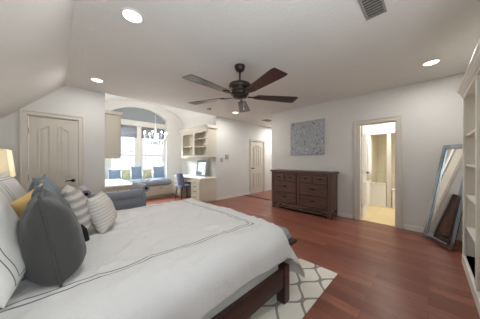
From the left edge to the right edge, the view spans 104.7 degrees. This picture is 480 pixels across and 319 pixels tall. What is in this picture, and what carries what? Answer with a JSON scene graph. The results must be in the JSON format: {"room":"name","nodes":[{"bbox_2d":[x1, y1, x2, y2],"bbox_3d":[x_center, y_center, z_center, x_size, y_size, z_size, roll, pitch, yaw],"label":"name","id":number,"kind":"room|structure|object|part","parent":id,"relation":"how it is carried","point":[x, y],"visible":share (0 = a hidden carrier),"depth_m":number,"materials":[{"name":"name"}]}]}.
{"room":"bedroom","nodes":[
{"label":"bedroom","id":0,"kind":"room"},
{"bbox_2d":[0,0,74,118],"bbox_3d":[-1.704,-0.948,1.115,1.075,1.245,5.520,0,0,-45],"label":"ceiling","id":1,"kind":"structure","parent":0,"point":[35,35],"depth_m":1.89,"materials":[{"name":"paint"}]},
{"bbox_2d":[0,85,104,193],"bbox_3d":[-3.470,-0.075,3.334,1.670,2.750,0.120,0,0,-45],"label":"wall","id":2,"kind":"structure","parent":0,"point":[69,100],"depth_m":3.65,"materials":[{"name":"paint"}]},
{"bbox_2d":[19,109,83,192],"bbox_3d":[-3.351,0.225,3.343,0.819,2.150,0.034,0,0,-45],"label":"trim","id":3,"kind":"structure","parent":2,"relation":"attached to","point":[23,113],"depth_m":3.11,"materials":[{"name":"paint"}]},
{"bbox_2d":[28,116,76,190],"bbox_3d":[-3.366,0.271,3.351,0.629,2.042,0.098,0,0,-45],"label":"door","id":4,"kind":"structure","parent":2,"relation":"in","point":[52,142],"depth_m":3.35,"materials":[{"name":"paint"}]},
{"bbox_3d":[-3.454,-0.149,3.271,0.161,0.922,0.016,0,0,-45],"label":"panel","id":5,"kind":"part","parent":4,"relation":"part of","materials":[{"name":"paint"}]},
{"bbox_3d":[-3.277,-0.149,3.445,0.161,0.922,0.016,0,0,-45],"label":"panel","id":6,"kind":"part","parent":4,"relation":"part of","materials":[{"name":"paint"}]},
{"bbox_2d":[113,107,164,128],"bbox_3d":[-3.503,-1.630,6.626,2.900,0.940,0.120,0,0,-45],"label":"wall","id":7,"kind":"structure","parent":0,"point":[129,113],"depth_m":6.51,"materials":[{"name":"grey paint"}]},
{"bbox_2d":[121,119,164,128],"bbox_3d":[-3.535,-1.270,6.488,1.840,0.180,0.029,0,0,-45],"label":"trim","id":8,"kind":"structure","parent":7,"relation":"attached to","point":[123,121],"depth_m":6.53,"materials":[{"name":"white wood"}]},
{"bbox_2d":[105,100,182,192],"bbox_3d":[-3.412,-0.400,6.534,2.900,3.400,0.140,0,0,-45],"label":"wall","id":9,"kind":"structure","parent":0,"point":[173,124],"depth_m":7.12,"materials":[{"name":"paint"}]},
{"bbox_2d":[108,127,164,180],"bbox_3d":[-3.503,0.070,6.626,2.900,2.460,0.120,0,0,-45],"label":"wall window","id":10,"kind":"structure","parent":9,"relation":"in","point":[142,179],"depth_m":6.51,"materials":[{"name":"paint"}]},
{"bbox_2d":[108,126,137,177],"bbox_3d":[-3.895,-0.305,6.184,0.860,1.750,0.140,0,0,-45],"label":"window","id":11,"kind":"structure","parent":10,"relation":"attached to","point":[135,151],"depth_m":6.37,"materials":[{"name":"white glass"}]},
{"bbox_3d":[-3.923,-0.320,6.212,0.740,1.680,0.060,0,0,-45],"label":"frame","id":12,"kind":"part","parent":11,"relation":"part of","materials":[{"name":"white wood"}]},
{"bbox_2d":[121,125,136,137],"bbox_3d":[-3.858,-0.965,6.146,0.780,0.390,0.023,0,0,-45],"label":"roman shade","id":13,"kind":"object","parent":10,"relation":"attached to","point":[126,131],"visible":0.63,"depth_m":6.24,"materials":[{"name":"grey fabric"}]},
{"bbox_2d":[140,126,164,175],"bbox_3d":[-3.225,-0.305,6.843,0.880,1.750,0.140,0,0,-45],"label":"window","id":14,"kind":"structure","parent":10,"relation":"attached to","point":[162,152],"depth_m":6.78,"materials":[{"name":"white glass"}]},
{"bbox_3d":[-3.253,-0.320,6.872,0.760,1.680,0.060,0,0,-45],"label":"frame","id":15,"kind":"part","parent":14,"relation":"part of","materials":[{"name":"white wood"}]},
{"bbox_2d":[141,127,163,139],"bbox_3d":[-3.188,-0.965,6.805,0.800,0.390,0.023,0,0,-45],"label":"roman shade","id":16,"kind":"object","parent":10,"relation":"attached to","point":[143,129],"visible":0.85,"depth_m":6.75,"materials":[{"name":"grey fabric"}]},
{"bbox_2d":[183,117,213,176],"bbox_3d":[-1.637,-0.075,6.883,0.120,2.750,2.370,0,0,-45],"label":"wall","id":17,"kind":"structure","parent":0,"point":[189,164],"depth_m":6.79,"materials":[{"name":"paint"}]},
{"bbox_2d":[179,124,217,157],"bbox_3d":[-1.480,-0.585,6.343,0.407,1.000,1.800,0,0,-45],"label":"upper cabinet","id":18,"kind":"object","parent":17,"relation":"attached to","point":[198,141],"visible":1,"depth_m":6.22,"materials":[{"name":"paint"}]},
{"bbox_3d":[-1.576,-0.537,6.249,0.022,0.905,1.700,0,0,-45],"label":"frame","id":19,"kind":"part","parent":18,"relation":"part of","materials":[{"name":"paint"}]},
{"bbox_3d":[-1.341,-0.545,6.480,0.017,0.840,1.630,0,0,-45],"label":"panel","id":20,"kind":"part","parent":18,"relation":"part of","materials":[{"name":"beige wood"}]},
{"bbox_3d":[-1.480,-1.038,6.343,0.407,0.095,1.800,0,0,-45],"label":"crown","id":21,"kind":"part","parent":18,"relation":"part of","materials":[{"name":"paint"}]},
{"bbox_2d":[214,116,271,197],"bbox_3d":[0.797,-0.075,7.532,4.500,2.750,0.120,0,0,-45],"label":"wall","id":22,"kind":"structure","parent":0,"point":[232,174],"depth_m":6.54,"materials":[{"name":"paint"}]},
{"bbox_2d":[216,192,249,200],"bbox_3d":[-0.200,1.255,6.456,1.570,0.090,0.015,0,0,-45],"label":"baseboard","id":23,"kind":"structure","parent":22,"relation":"attached to","point":[246,193],"depth_m":6.39,"materials":[{"name":"white wood"}]},
{"bbox_2d":[252,142,262,192],"bbox_3d":[0.694,0.290,7.344,0.714,2.004,0.098,0,0,-45],"label":"door","id":24,"kind":"structure","parent":22,"relation":"in","point":[257,147],"depth_m":7.37,"materials":[{"name":"paint"}]},
{"bbox_3d":[0.588,-0.130,7.248,0.186,0.884,0.016,0,0,-45],"label":"panel","id":25,"kind":"part","parent":24,"relation":"part of","materials":[{"name":"paint"}]},
{"bbox_3d":[0.588,0.782,7.248,0.186,0.580,0.016,0,0,-45],"label":"panel","id":26,"kind":"part","parent":24,"relation":"part of","materials":[{"name":"paint"}]},
{"bbox_3d":[0.792,-0.130,7.448,0.186,0.884,0.016,0,0,-45],"label":"panel","id":27,"kind":"part","parent":24,"relation":"part of","materials":[{"name":"paint"}]},
{"bbox_3d":[0.792,0.782,7.448,0.186,0.580,0.016,0,0,-45],"label":"panel","id":28,"kind":"part","parent":24,"relation":"part of","materials":[{"name":"paint"}]},
{"bbox_2d":[250,139,264,193],"bbox_3d":[0.705,0.247,7.333,0.900,2.105,0.034,0,0,-45],"label":"trim","id":29,"kind":"structure","parent":22,"relation":"attached to","point":[251,140],"depth_m":7.24,"materials":[{"name":"paint"}]},
{"bbox_2d":[244,195,271,199],"bbox_3d":[0.663,1.292,6.327,0.100,0.016,1.370,0,0,-45],"label":"trim","id":30,"kind":"structure","parent":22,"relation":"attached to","point":[244,195],"depth_m":6.33,"materials":[{"name":"brown wood"}]},
{"bbox_2d":[66,0,479,127],"bbox_3d":[0.656,-1.775,5.183,7.995,0.750,8.010,0,0,-45],"label":"ceiling","id":31,"kind":"structure","parent":0,"point":[328,50],"depth_m":2.34,"materials":[{"name":"paint"}]},
{"bbox_2d":[89,77,103,82],"bbox_3d":[-2.502,-1.395,3.238,0.210,0.009,0.210,0,0,-45],"label":"recessed light","id":32,"kind":"object","parent":31,"relation":"in","point":[98,80],"visible":1,"depth_m":3.24,"materials":[{"name":"white"}]},
{"bbox_2d":[120,7,144,23],"bbox_3d":[-1.045,-1.395,1.798,0.210,0.009,0.210,0,0,-45],"label":"recessed light","id":33,"kind":"object","parent":31,"relation":"in","point":[131,15],"visible":1,"depth_m":1.78,"materials":[{"name":"white"}]},
{"bbox_2d":[144,104,167,143],"bbox_3d":[-2.557,-1.230,5.593,0.650,1.576,0.650,0,0,-33],"label":"chandelier","id":34,"kind":"object","parent":31,"relation":"hanging from","point":[155,130],"visible":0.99,"depth_m":5.58,"materials":[{"name":"silver metal"}]},
{"bbox_3d":[-2.557,-0.750,5.593,0.090,0.540,0.090,0,0,-45],"label":"stem","id":35,"kind":"part","parent":34,"relation":"part of","materials":[{"name":"silver metal"}]},
{"bbox_2d":[182,63,297,112],"bbox_3d":[-0.031,-1.075,2.712,1.706,0.647,1.764,0,0,-45],"label":"ceiling fan","id":36,"kind":"object","parent":31,"relation":"hanging from","point":[240,89],"visible":1,"depth_m":2.63,"materials":[{"name":"brown wood"}]},
{"bbox_3d":[-0.526,-0.950,2.993,0.650,0.033,0.207,0,0,24],"label":"blade","id":37,"kind":"part","parent":36,"relation":"part of","materials":[{"name":"brown wood"}]},
{"bbox_3d":[-0.382,-0.950,2.320,0.656,0.033,0.210,0,0,-45],"label":"blade","id":38,"kind":"part","parent":36,"relation":"part of","materials":[{"name":"brown wood"}]},
{"bbox_3d":[0.062,-0.950,3.326,0.207,0.033,0.650,0,0,6],"label":"blade","id":39,"kind":"part","parent":36,"relation":"part of","materials":[{"name":"brown wood"}]},
{"bbox_3d":[0.281,-0.950,2.254,0.207,0.033,0.650,0,0,-30],"label":"blade","id":40,"kind":"part","parent":36,"relation":"part of","materials":[{"name":"brown wood"}]},
{"bbox_3d":[0.561,-0.950,2.869,0.650,0.033,0.207,0,0,-12],"label":"blade","id":41,"kind":"part","parent":36,"relation":"part of","materials":[{"name":"brown wood"}]},
{"bbox_2d":[358,0,386,19],"bbox_3d":[1.202,-1.395,1.673,0.340,0.008,0.160,0,0,-45],"label":"ceiling vent","id":42,"kind":"object","parent":31,"relation":"in","point":[371,9],"visible":1,"depth_m":1.70,"materials":[{"name":"metal"}]},
{"bbox_2d":[421,59,441,66],"bbox_3d":[2.743,-1.395,2.656,0.210,0.009,0.210,0,0,-45],"label":"recessed light","id":43,"kind":"object","parent":31,"relation":"in","point":[433,61],"visible":1,"depth_m":2.65,"materials":[{"name":"white"}]},
{"bbox_2d":[146,190,479,318],"bbox_3d":[0.259,1.346,4.835,9.050,0.108,8.070,0,0,-45],"label":"floor","id":44,"kind":"structure","parent":0,"point":[383,271],"depth_m":2.32,"materials":[{"name":"brown wood"}]},
{"bbox_2d":[78,182,149,210],"bbox_3d":[-2.127,0.864,3.142,0.917,0.871,0.658,0,0,-45],"label":"settee","id":45,"kind":"object","parent":44,"relation":"on","point":[135,197],"visible":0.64,"depth_m":3.03,"materials":[{"name":"fabric"}]},
{"bbox_3d":[-2.417,0.744,2.866,0.116,0.632,0.645,0,0,-45],"label":"arm","id":46,"kind":"part","parent":45,"relation":"part of","materials":[{"name":"fabric"}]},
{"bbox_3d":[-1.965,0.751,2.978,0.725,0.498,0.158,0,0,-45],"label":"backrest","id":47,"kind":"part","parent":45,"relation":"part of","materials":[{"name":"fabric"}]},
{"bbox_3d":[-1.845,0.744,3.427,0.116,0.632,0.645,0,0,-45],"label":"arm","id":48,"kind":"part","parent":45,"relation":"part of","materials":[{"name":"fabric"}]},
{"bbox_2d":[105,186,131,191],"bbox_3d":[-3.224,0.950,4.713,0.610,0.699,1.640,0,0,-45],"label":"base cabinet","id":49,"kind":"object","parent":44,"relation":"on","point":[126,187],"visible":0.19,"depth_m":4.09,"materials":[{"name":"paint"}]},
{"bbox_2d":[105,179,131,187],"bbox_3d":[-3.228,0.578,4.712,0.603,0.040,1.695,0,0,-45],"label":"countertop","id":50,"kind":"structure","parent":49,"relation":"on","point":[109,183],"depth_m":4.39,"materials":[{"name":"white"}]},
{"bbox_2d":[146,184,172,198],"bbox_3d":[-3.402,1.099,6.075,2.260,0.399,0.517,0,0,-45],"label":"window seat","id":51,"kind":"object","parent":44,"relation":"on","point":[164,190],"visible":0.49,"depth_m":6.39,"materials":[{"name":"paint"}]},
{"bbox_2d":[125,180,145,183],"bbox_3d":[-3.704,0.776,5.776,1.322,0.244,0.489,0,0,-45],"label":"seat cushion","id":52,"kind":"object","parent":51,"relation":"on","point":[131,181],"visible":0.18,"depth_m":5.94,"materials":[{"name":"blue fabric"}]},
{"bbox_2d":[109,169,120,178],"bbox_3d":[-3.888,0.469,5.756,0.329,0.353,0.135,0,0,-45],"label":"pillow","id":53,"kind":"object","parent":52,"relation":"on","point":[113,174],"visible":0.88,"depth_m":5.71,"materials":[{"name":"blue fabric"}]},
{"bbox_2d":[121,169,130,179],"bbox_3d":[-3.674,0.469,5.966,0.261,0.353,0.136,0,0,-45],"label":"pillow","id":54,"kind":"object","parent":52,"relation":"on","point":[125,173],"visible":0.98,"depth_m":5.92,"materials":[{"name":"green fabric"}]},
{"bbox_2d":[131,166,141,179],"bbox_3d":[-3.460,0.425,6.191,0.329,0.439,0.136,0,0,-45],"label":"pillow","id":55,"kind":"object","parent":52,"relation":"on","point":[136,171],"visible":1,"depth_m":6.15,"materials":[{"name":"blue fabric"}]},
{"bbox_2d":[144,178,171,185],"bbox_3d":[-2.908,0.776,6.559,0.819,0.244,0.489,0,0,-45],"label":"seat cushion","id":56,"kind":"object","parent":51,"relation":"on","point":[159,181],"visible":0.93,"depth_m":6.37,"materials":[{"name":"fabric"}]},
{"bbox_2d":[143,169,151,178],"bbox_3d":[-3.211,0.474,6.422,0.313,0.344,0.135,0,0,-40],"label":"pillow","id":57,"kind":"object","parent":56,"relation":"on","point":[147,173],"visible":1,"depth_m":6.37,"materials":[{"name":"green fabric"}]},
{"bbox_2d":[153,166,164,177],"bbox_3d":[-2.941,0.430,6.697,0.408,0.430,0.144,0,0,-45],"label":"pillow","id":58,"kind":"object","parent":56,"relation":"on","point":[158,171],"visible":1,"depth_m":6.64,"materials":[{"name":"blue fabric"}]},
{"bbox_3d":[-2.749,1.065,6.402,0.760,0.270,0.018,0,0,-45],"label":"drawer","id":59,"kind":"part","parent":51,"relation":"part of","materials":[{"name":"paint"}]},
{"bbox_2d":[175,173,190,199],"bbox_3d":[-1.837,0.860,6.077,0.495,0.881,0.442,0,0,-45],"label":"desk chair","id":60,"kind":"object","parent":44,"relation":"on","point":[179,176],"visible":0.94,"depth_m":5.86,"materials":[{"name":"fabric"}]},
{"bbox_3d":[-1.951,0.630,5.965,0.175,0.420,0.440,0,0,-45],"label":"backrest","id":61,"kind":"part","parent":60,"relation":"part of","materials":[{"name":"fabric"}]},
{"bbox_3d":[-1.824,0.851,6.089,0.460,0.097,0.440,0,0,-45],"label":"seat","id":62,"kind":"part","parent":60,"relation":"part of","materials":[{"name":"fabric"}]},
{"bbox_2d":[173,174,216,202],"bbox_3d":[-1.580,0.922,6.274,0.647,0.754,1.760,0,0,-45],"label":"desk","id":63,"kind":"object","parent":44,"relation":"on","point":[204,189],"visible":0.8,"depth_m":5.75,"materials":[{"name":"paint"}]},
{"bbox_3d":[-1.371,0.670,5.658,0.018,0.110,0.490,0,0,-45],"label":"drawer","id":64,"kind":"part","parent":63,"relation":"part of","materials":[{"name":"paint"}]},
{"bbox_3d":[-1.371,0.807,5.658,0.018,0.125,0.490,0,0,-45],"label":"drawer","id":65,"kind":"part","parent":63,"relation":"part of","materials":[{"name":"paint"}]},
{"bbox_3d":[-1.371,0.958,5.658,0.018,0.135,0.490,0,0,-45],"label":"drawer","id":66,"kind":"part","parent":63,"relation":"part of","materials":[{"name":"paint"}]},
{"bbox_3d":[-1.371,1.130,5.658,0.018,0.170,0.490,0,0,-45],"label":"drawer","id":67,"kind":"part","parent":63,"relation":"part of","materials":[{"name":"paint"}]},
{"bbox_2d":[196,160,207,176],"bbox_3d":[-1.290,0.278,6.222,0.097,0.527,0.620,0,0,-45],"label":"mirror","id":68,"kind":"object","parent":63,"relation":"on","point":[201,170],"visible":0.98,"depth_m":6.20,"materials":[{"name":"clear glass"}]},
{"bbox_3d":[-1.286,0.279,6.226,0.065,0.407,0.500,0,0,-45],"label":"glass","id":69,"kind":"part","parent":68,"relation":"part of","materials":[{"name":"white mirror"}]},
{"bbox_2d":[248,257,336,318],"bbox_3d":[-0.425,1.294,2.296,1.915,0.011,2.430,0,0,-45],"label":"area rug","id":70,"kind":"object","parent":44,"relation":"on","point":[303,292],"visible":0.26,"depth_m":1.77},
{"bbox_2d":[0,198,304,318],"bbox_3d":[-0.959,0.700,1.667,2.612,1.199,2.050,0,0,-45],"label":"bed","id":71,"kind":"object","parent":70,"relation":"on","point":[190,258],"visible":0.8,"depth_m":1.20,"materials":[{"name":"white fabric"}]},
{"bbox_2d":[0,192,25,307],"bbox_3d":[-1.223,0.327,0.901,0.290,0.529,0.647,0,0,-45],"label":"euro sham","id":72,"kind":"object","parent":71,"relation":"on","point":[12,266],"visible":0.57,"depth_m":0.81,"materials":[{"name":"fabric"}]},
{"bbox_2d":[0,171,26,202],"bbox_3d":[-1.841,0.345,1.500,0.229,0.492,0.638,0,0,-45],"label":"euro sham","id":73,"kind":"object","parent":71,"relation":"on","point":[10,187],"visible":0.35,"depth_m":1.38,"materials":[{"name":"fabric"}]},
{"bbox_2d":[10,183,42,218],"bbox_3d":[-1.491,0.386,1.370,0.185,0.413,0.426,0,0,-20],"label":"throw pillow","id":74,"kind":"object","parent":71,"relation":"on","point":[19,205],"visible":0.14,"depth_m":1.22,"materials":[{"name":"yellow fabric"}]},
{"bbox_2d":[31,181,56,197],"bbox_3d":[-1.323,0.380,1.285,0.166,0.449,0.351,0,0,-39],"label":"throw pillow","id":75,"kind":"object","parent":71,"relation":"on","point":[46,185],"visible":0.09,"depth_m":1.27,"materials":[{"name":"blue fabric"}]},
{"bbox_2d":[28,174,60,194],"bbox_3d":[-1.691,0.370,1.625,0.211,0.469,0.470,0,0,-38],"label":"throw pillow","id":76,"kind":"object","parent":71,"relation":"on","point":[35,182],"visible":0.21,"depth_m":1.57,"materials":[{"name":"blue fabric"}]},
{"bbox_2d":[18,185,86,286],"bbox_3d":[-1.040,0.383,1.037,0.511,0.443,0.268,0,0,43],"label":"throw pillow","id":77,"kind":"object","parent":71,"relation":"on","point":[52,244],"visible":0.97,"depth_m":0.88,"materials":[{"name":"grey fabric"}]},
{"bbox_2d":[59,185,91,241],"bbox_3d":[-1.315,0.405,1.473,0.234,0.378,0.470,0,0,-45],"label":"throw pillow","id":78,"kind":"object","parent":71,"relation":"on","point":[75,197],"visible":0.48,"depth_m":1.39,"materials":[{"name":"white fabric"}]},
{"bbox_2d":[86,191,116,233],"bbox_3d":[-1.225,0.449,1.652,0.202,0.292,0.406,0,0,-24],"label":"throw pillow","id":79,"kind":"object","parent":71,"relation":"on","point":[102,211],"visible":0.93,"depth_m":1.51,"materials":[{"name":"white fabric"}]},
{"bbox_3d":[-1.051,0.880,1.589,2.170,0.360,1.850,0,0,-45],"label":"mattress","id":80,"kind":"part","parent":71,"relation":"part of","materials":[{"name":"white fabric"}]},
{"bbox_3d":[-0.376,1.055,0.921,2.235,0.160,0.040,0,0,-45],"label":"rail","id":81,"kind":"part","parent":71,"relation":"part of","materials":[{"name":"brown wood"}]},
{"bbox_3d":[0.396,1.120,1.697,0.085,0.330,0.085,0,0,-45],"label":"leg","id":82,"kind":"part","parent":71,"relation":"part of","materials":[{"name":"brown wood"}]},
{"bbox_2d":[277,225,296,245],"bbox_3d":[0.002,1.056,2.675,0.325,0.462,1.610,0,0,-45],"label":"bench","id":83,"kind":"object","parent":70,"relation":"on","point":[291,240],"visible":0.02,"depth_m":2.21,"materials":[{"name":"fabric"}]},
{"bbox_3d":[0.002,0.967,2.675,0.325,0.036,1.610,0,0,-45],"label":"seat frame","id":84,"kind":"part","parent":83,"relation":"part of","materials":[{"name":"brown wood"}]},
{"bbox_2d":[270,169,338,219],"bbox_3d":[1.563,0.784,4.708,0.438,1.029,1.640,0,0,-45],"label":"dresser","id":85,"kind":"object","parent":44,"relation":"on","point":[307,189],"visible":1,"depth_m":4.40,"materials":[{"name":"brown wood"}]},
{"bbox_3d":[0.924,0.807,5.132,0.070,0.984,0.070,0,0,-45],"label":"leg","id":86,"kind":"part","parent":85,"relation":"part of","materials":[{"name":"brown wood"}]},
{"bbox_3d":[1.052,0.450,4.966,0.028,0.170,0.316,0,0,-45],"label":"drawer","id":87,"kind":"part","parent":85,"relation":"part of","materials":[{"name":"brown wood"}]},
{"bbox_3d":[1.171,0.690,4.845,0.028,0.270,0.655,0,0,-45],"label":"drawer","id":88,"kind":"part","parent":85,"relation":"part of","materials":[{"name":"brown wood"}]},
{"bbox_3d":[1.171,0.970,4.845,0.028,0.250,0.655,0,0,-45],"label":"drawer","id":89,"kind":"part","parent":85,"relation":"part of","materials":[{"name":"brown wood"}]},
{"bbox_3d":[1.290,0.450,4.724,0.028,0.170,0.316,0,0,-45],"label":"drawer","id":90,"kind":"part","parent":85,"relation":"part of","materials":[{"name":"brown wood"}]},
{"bbox_3d":[1.440,0.740,4.587,0.024,0.850,1.430,0,0,-45],"label":"frame","id":91,"kind":"part","parent":85,"relation":"part of","materials":[{"name":"brown wood"}]},
{"bbox_3d":[1.575,0.450,4.435,0.028,0.170,0.316,0,0,-45],"label":"drawer","id":92,"kind":"part","parent":85,"relation":"part of","materials":[{"name":"brown wood"}]},
{"bbox_3d":[1.694,0.690,4.314,0.028,0.270,0.655,0,0,-45],"label":"drawer","id":93,"kind":"part","parent":85,"relation":"part of","materials":[{"name":"brown wood"}]},
{"bbox_3d":[1.694,0.970,4.314,0.028,0.250,0.655,0,0,-45],"label":"drawer","id":94,"kind":"part","parent":85,"relation":"part of","materials":[{"name":"brown wood"}]},
{"bbox_3d":[1.813,0.450,4.193,0.028,0.170,0.316,0,0,-45],"label":"drawer","id":95,"kind":"part","parent":85,"relation":"part of","materials":[{"name":"brown wood"}]},
{"bbox_3d":[1.976,0.807,4.063,0.070,0.984,0.070,0,0,-45],"label":"leg","id":96,"kind":"part","parent":85,"relation":"part of","materials":[{"name":"brown wood"}]},
{"bbox_3d":[2.110,0.733,4.171,0.272,0.835,0.022,0,0,-45],"label":"panel","id":97,"kind":"part","parent":85,"relation":"part of","materials":[{"name":"brown wood"}]},
{"bbox_3d":[2.220,0.807,4.302,0.070,0.984,0.070,0,0,-45],"label":"leg","id":98,"kind":"part","parent":85,"relation":"part of","materials":[{"name":"brown wood"}]},
{"bbox_2d":[392,187,394,207],"bbox_3d":[4.837,1.036,4.822,0.900,0.512,1.290,0,0,-45],"label":"bathtub","id":99,"kind":"object","parent":44,"relation":"on","point":[393,189],"visible":0.08,"depth_m":4.95,"materials":[{"name":"white ceramic"}]},
{"bbox_2d":[422,144,462,250],"bbox_3d":[3.183,0.522,2.833,0.348,1.526,0.490,0,0,10],"label":"floor mirror","id":100,"kind":"object","parent":44,"relation":"on","point":[445,210],"visible":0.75,"depth_m":2.83,"materials":[{"name":"silver metal"},{"name":"mirror glass"}]},
{"bbox_2d":[457,39,479,315],"bbox_3d":[2.271,0.209,1.597,1.877,2.179,0.382,0,0,-45],"label":"bookcase","id":101,"kind":"object","parent":44,"relation":"on","point":[469,88],"visible":1,"depth_m":2.06,"materials":[{"name":"paint"}]},
{"bbox_3d":[2.271,-0.838,1.597,1.877,0.085,0.382,0,0,-45],"label":"crown","id":102,"kind":"part","parent":101,"relation":"part of","materials":[{"name":"paint"}]},
{"bbox_3d":[2.595,-0.300,1.879,0.873,0.024,0.302,0,0,-45],"label":"shelf","id":103,"kind":"part","parent":101,"relation":"part of","materials":[{"name":"paint"}]},
{"bbox_3d":[2.595,0.440,1.879,0.873,0.024,0.302,0,0,-45],"label":"shelf","id":104,"kind":"part","parent":101,"relation":"part of","materials":[{"name":"paint"}]},
{"bbox_3d":[2.595,0.830,1.879,0.873,0.024,0.302,0,0,-45],"label":"shelf","id":105,"kind":"part","parent":101,"relation":"part of","materials":[{"name":"paint"}]},
{"bbox_3d":[2.159,0.170,1.683,1.839,2.020,0.020,0,0,-45],"label":"frame","id":106,"kind":"part","parent":101,"relation":"part of","materials":[{"name":"paint"}]},
{"bbox_3d":[-2.827,0.955,2.017,0.479,0.689,0.540,0,0,-45],"label":"nightstand","id":107,"kind":"object","parent":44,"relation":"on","visible":0},
{"bbox_2d":[0,149,15,176],"bbox_3d":[-2.812,0.244,2.031,0.410,0.729,0.410,0,0,-45],"label":"table lamp","id":108,"kind":"object","parent":107,"relation":"on","point":[6,156],"visible":0.75,"depth_m":2.03,"materials":[{"name":"fabric"}]},
{"bbox_2d":[272,73,464,234],"bbox_3d":[2.453,-0.050,4.223,0.120,2.700,4.120,0,0,-45],"label":"wall","id":109,"kind":"structure","parent":0,"point":[431,111],"depth_m":3.48,"materials":[{"name":"paint"}]},
{"bbox_2d":[290,118,324,154],"bbox_3d":[1.735,-0.580,4.838,0.036,0.870,0.915,0,0,-45],"label":"painting","id":110,"kind":"object","parent":109,"relation":"attached to","point":[306,137],"visible":1,"depth_m":4.80},
{"bbox_2d":[271,200,352,218],"bbox_3d":[1.730,1.255,4.862,0.015,0.090,2.195,0,0,-45],"label":"baseboard","id":111,"kind":"structure","parent":109,"relation":"attached to","point":[339,213],"depth_m":4.27,"materials":[{"name":"white wood"}]},
{"bbox_2d":[361,126,368,217],"bbox_3d":[2.890,0.273,4.295,0.616,2.035,0.105,0,0,-45],"label":"door","id":112,"kind":"structure","parent":109,"relation":"in","point":[364,172],"depth_m":4.18,"materials":[{"name":"white paint"}]},
{"bbox_3d":[2.820,-0.150,4.207,0.009,0.940,0.181,0,0,42],"label":"panel","id":113,"kind":"part","parent":112,"relation":"part of","materials":[{"name":"white wood"}]},
{"bbox_3d":[2.820,0.790,4.207,0.009,0.580,0.181,0,0,42],"label":"panel","id":114,"kind":"part","parent":112,"relation":"part of","materials":[{"name":"white wood"}]},
{"bbox_3d":[2.981,-0.150,4.385,0.009,0.940,0.181,0,0,42],"label":"panel","id":115,"kind":"part","parent":112,"relation":"part of","materials":[{"name":"white wood"}]},
{"bbox_3d":[2.981,0.790,4.385,0.009,0.580,0.181,0,0,42],"label":"panel","id":116,"kind":"part","parent":112,"relation":"part of","materials":[{"name":"white wood"}]},
{"bbox_2d":[354,115,401,228],"bbox_3d":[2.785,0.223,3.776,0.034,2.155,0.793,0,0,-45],"label":"trim","id":117,"kind":"structure","parent":109,"relation":"attached to","point":[398,118],"depth_m":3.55,"materials":[{"name":"paint"}]},
{"bbox_2d":[404,224,462,240],"bbox_3d":[3.425,1.255,3.139,0.015,0.090,0.972,0,0,-45],"label":"baseboard","id":118,"kind":"structure","parent":109,"relation":"attached to","point":[407,227],"depth_m":3.35,"materials":[{"name":"white wood"}]},
{"bbox_2d":[363,125,376,206],"bbox_3d":[3.566,0.020,5.195,2.830,2.560,0.115,0,0,-45],"label":"wall","id":119,"kind":"structure","parent":0,"point":[373,138],"depth_m":5.44,"materials":[{"name":"paint"}]},
{"bbox_3d":[3.271,-0.512,4.789,0.018,0.042,0.077,0,0,-45],"label":"towel hook","id":120,"kind":"object","parent":119,"relation":"attached to","visible":0},
{"bbox_2d":[367,141,371,180],"bbox_3d":[3.303,0.020,4.756,0.360,1.000,0.091,0,0,-45],"label":"bath towel","id":121,"kind":"object","parent":120,"relation":"hanging from","point":[369,166],"visible":0.57,"depth_m":4.72,"materials":[{"name":"white fabric"}]},
{"bbox_2d":[370,183,386,206],"bbox_3d":[3.889,0.976,5.201,0.120,0.632,0.360,0,0,-45],"label":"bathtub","id":122,"kind":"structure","parent":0,"point":[378,192],"depth_m":5.15,"materials":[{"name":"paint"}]},
{"bbox_2d":[370,122,394,134],"bbox_3d":[4.398,-0.990,4.684,0.120,0.540,1.810,0,0,-45],"label":"wall shower header","id":123,"kind":"structure","parent":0,"point":[377,129],"depth_m":5.09,"materials":[{"name":"paint"}]},
{"bbox_2d":[377,133,394,201],"bbox_3d":[5.061,0.020,5.336,0.100,2.560,1.810,0,0,-45],"label":"wall","id":124,"kind":"structure","parent":0,"point":[382,138],"depth_m":5.80,"materials":[{"name":"paint"}]},
{"bbox_2d":[387,133,390,207],"bbox_3d":[4.054,0.286,5.033,0.100,2.012,0.090,0,0,-45],"label":"wall","id":125,"kind":"structure","parent":0,"point":[388,134],"depth_m":5.00,"materials":[{"name":"paint"}]},
{"bbox_3d":[-3.790,-0.075,4.765,0.120,2.750,2.370,0,0,-45],"label":"wall","id":126,"kind":"structure","parent":0,"visible":0},
{"bbox_2d":[105,110,122,157],"bbox_3d":[-3.276,-0.552,4.563,0.330,1.015,1.560,0,0,-45],"label":"upper cabinet","id":127,"kind":"object","parent":126,"relation":"attached to","point":[112,118],"visible":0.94,"depth_m":4.01,"materials":[{"name":"paint"}]},
{"bbox_3d":[-3.276,-1.025,4.563,0.330,0.070,1.560,0,0,-45],"label":"crown","id":128,"kind":"part","parent":127,"relation":"part of","materials":[{"name":"paint"}]},
{"bbox_3d":[-2.837,-0.515,4.303,0.020,0.910,0.475,0,0,-45],"label":"door","id":129,"kind":"part","parent":127,"relation":"part of","materials":[{"name":"paint"}]}
]}

